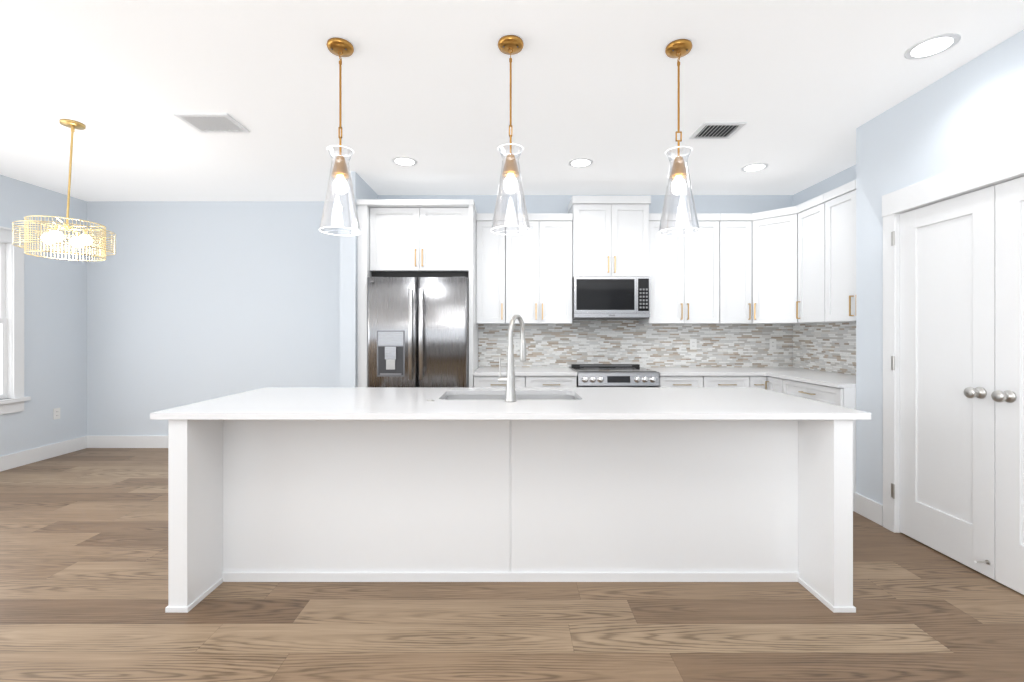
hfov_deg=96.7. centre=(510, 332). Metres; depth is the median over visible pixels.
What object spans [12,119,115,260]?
chandelier
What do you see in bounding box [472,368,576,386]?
base cabinet
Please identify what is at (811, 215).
upper cabinet
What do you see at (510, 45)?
pendant light
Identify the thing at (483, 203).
wall
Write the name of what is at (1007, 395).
closet door
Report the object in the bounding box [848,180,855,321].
upper cabinet
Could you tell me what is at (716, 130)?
ceiling vent
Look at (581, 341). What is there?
backsplash
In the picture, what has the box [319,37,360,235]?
pendant light
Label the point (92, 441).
baseboard
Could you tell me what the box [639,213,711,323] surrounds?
upper cabinet
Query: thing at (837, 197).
upper cabinet
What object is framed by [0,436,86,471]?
baseboard
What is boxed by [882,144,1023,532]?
door frame
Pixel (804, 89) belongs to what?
ceiling
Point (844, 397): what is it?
base cabinet
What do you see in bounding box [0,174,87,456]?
wall
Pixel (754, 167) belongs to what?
recessed light
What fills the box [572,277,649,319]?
microwave
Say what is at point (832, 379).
countertop
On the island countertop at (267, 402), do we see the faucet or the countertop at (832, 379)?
the faucet
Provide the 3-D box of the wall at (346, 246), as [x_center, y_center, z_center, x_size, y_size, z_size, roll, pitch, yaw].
[-1.480,-0.092,4.485,0.140,2.745,0.710,0,0,0]
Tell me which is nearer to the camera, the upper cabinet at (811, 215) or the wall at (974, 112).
the wall at (974, 112)
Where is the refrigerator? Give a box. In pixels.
[367,277,468,386]
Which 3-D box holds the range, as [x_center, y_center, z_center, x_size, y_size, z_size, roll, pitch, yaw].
[0.995,0.805,4.472,0.754,0.949,0.708,0,0,0]
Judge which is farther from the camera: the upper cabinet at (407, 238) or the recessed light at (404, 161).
the upper cabinet at (407, 238)
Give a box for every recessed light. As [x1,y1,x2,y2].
[392,157,416,165]
[568,158,592,167]
[741,163,768,171]
[904,33,960,59]
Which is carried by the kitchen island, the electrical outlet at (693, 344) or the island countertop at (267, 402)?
the island countertop at (267, 402)
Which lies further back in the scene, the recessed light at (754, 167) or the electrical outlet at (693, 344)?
the electrical outlet at (693, 344)
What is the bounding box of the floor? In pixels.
[0,448,1023,681]
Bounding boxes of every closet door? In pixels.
[900,185,994,579]
[991,176,1023,594]
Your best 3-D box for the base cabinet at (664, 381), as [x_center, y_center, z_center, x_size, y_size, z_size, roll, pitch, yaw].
[1.826,0.838,4.523,0.894,0.885,0.630,0,0,0]
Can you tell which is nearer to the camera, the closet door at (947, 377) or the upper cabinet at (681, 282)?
the closet door at (947, 377)
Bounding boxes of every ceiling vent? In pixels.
[173,113,249,132]
[689,122,746,138]
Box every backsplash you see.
[478,320,789,366]
[790,322,855,374]
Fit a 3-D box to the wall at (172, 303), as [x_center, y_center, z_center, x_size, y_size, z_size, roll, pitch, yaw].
[-3.050,-0.092,5.130,3.280,2.745,0.120,0,0,0]
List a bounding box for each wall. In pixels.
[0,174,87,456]
[88,201,335,435]
[336,171,379,386]
[380,195,791,214]
[792,166,851,323]
[852,29,1023,504]
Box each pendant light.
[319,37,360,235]
[491,35,530,234]
[658,39,699,235]
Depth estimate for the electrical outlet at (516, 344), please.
4.82 m
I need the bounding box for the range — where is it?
[569,364,659,386]
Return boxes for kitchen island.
[158,419,861,612]
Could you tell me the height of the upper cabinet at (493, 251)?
1.088 m
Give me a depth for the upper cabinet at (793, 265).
4.39 m
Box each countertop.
[150,387,870,418]
[473,367,576,375]
[643,367,827,375]
[763,372,855,387]
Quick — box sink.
[442,391,577,398]
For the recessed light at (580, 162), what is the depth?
3.90 m
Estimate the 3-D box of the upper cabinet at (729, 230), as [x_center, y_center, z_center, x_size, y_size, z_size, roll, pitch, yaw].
[2.229,-0.635,4.652,0.439,1.088,0.372,0,0,0]
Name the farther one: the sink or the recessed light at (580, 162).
the recessed light at (580, 162)
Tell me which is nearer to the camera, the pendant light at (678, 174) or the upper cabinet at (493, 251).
the pendant light at (678, 174)
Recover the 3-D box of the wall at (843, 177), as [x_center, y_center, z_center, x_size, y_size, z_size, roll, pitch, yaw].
[3.060,-0.092,1.270,0.120,2.745,7.380,0,0,0]
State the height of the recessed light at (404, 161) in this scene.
0.006 m
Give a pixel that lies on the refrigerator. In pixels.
(418, 332)
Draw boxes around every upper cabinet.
[368,200,475,279]
[476,212,511,323]
[512,212,571,323]
[568,196,651,279]
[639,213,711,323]
[712,213,747,323]
[748,206,795,323]
[796,192,827,323]
[828,183,847,322]
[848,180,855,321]
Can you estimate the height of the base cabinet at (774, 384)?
0.885 m
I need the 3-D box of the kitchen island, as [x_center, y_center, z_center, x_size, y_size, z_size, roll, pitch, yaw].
[0.000,0.838,2.567,3.160,0.886,0.970,0,0,0]
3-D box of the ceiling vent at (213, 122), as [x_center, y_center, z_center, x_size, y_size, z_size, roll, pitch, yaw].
[-2.070,-1.457,3.170,0.360,0.016,0.270,0,0,0]
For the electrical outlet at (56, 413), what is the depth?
4.72 m
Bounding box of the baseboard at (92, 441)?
[87,436,167,447]
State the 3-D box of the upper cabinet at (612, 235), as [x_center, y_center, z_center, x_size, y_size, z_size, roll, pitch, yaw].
[0.989,-0.948,4.658,0.748,0.792,0.360,0,0,0]
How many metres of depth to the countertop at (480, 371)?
4.29 m
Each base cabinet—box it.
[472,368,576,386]
[659,375,759,387]
[760,376,783,393]
[784,379,855,510]
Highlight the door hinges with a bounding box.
[891,231,894,498]
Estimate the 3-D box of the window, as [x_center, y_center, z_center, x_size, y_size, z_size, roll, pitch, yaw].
[-4.755,-0.113,3.870,0.170,1.735,1.120,0,0,0]
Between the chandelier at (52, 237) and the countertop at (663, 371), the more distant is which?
the countertop at (663, 371)
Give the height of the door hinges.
1.710 m
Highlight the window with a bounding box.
[0,226,30,414]
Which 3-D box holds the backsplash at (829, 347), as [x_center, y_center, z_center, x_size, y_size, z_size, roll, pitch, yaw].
[2.992,0.137,4.043,0.011,0.455,1.560,0,0,0]
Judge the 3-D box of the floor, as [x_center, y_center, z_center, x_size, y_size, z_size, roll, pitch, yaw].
[-0.860,1.320,1.385,7.960,0.080,7.610,0,0,0]
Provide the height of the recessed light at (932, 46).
0.006 m
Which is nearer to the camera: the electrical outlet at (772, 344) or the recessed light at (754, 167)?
the recessed light at (754, 167)
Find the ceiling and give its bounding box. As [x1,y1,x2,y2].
[0,0,1023,200]
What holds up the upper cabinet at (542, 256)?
attached to the wall at (483, 203)
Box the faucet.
[498,314,525,401]
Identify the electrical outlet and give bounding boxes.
[53,408,59,419]
[514,339,520,349]
[690,339,696,349]
[769,339,775,349]

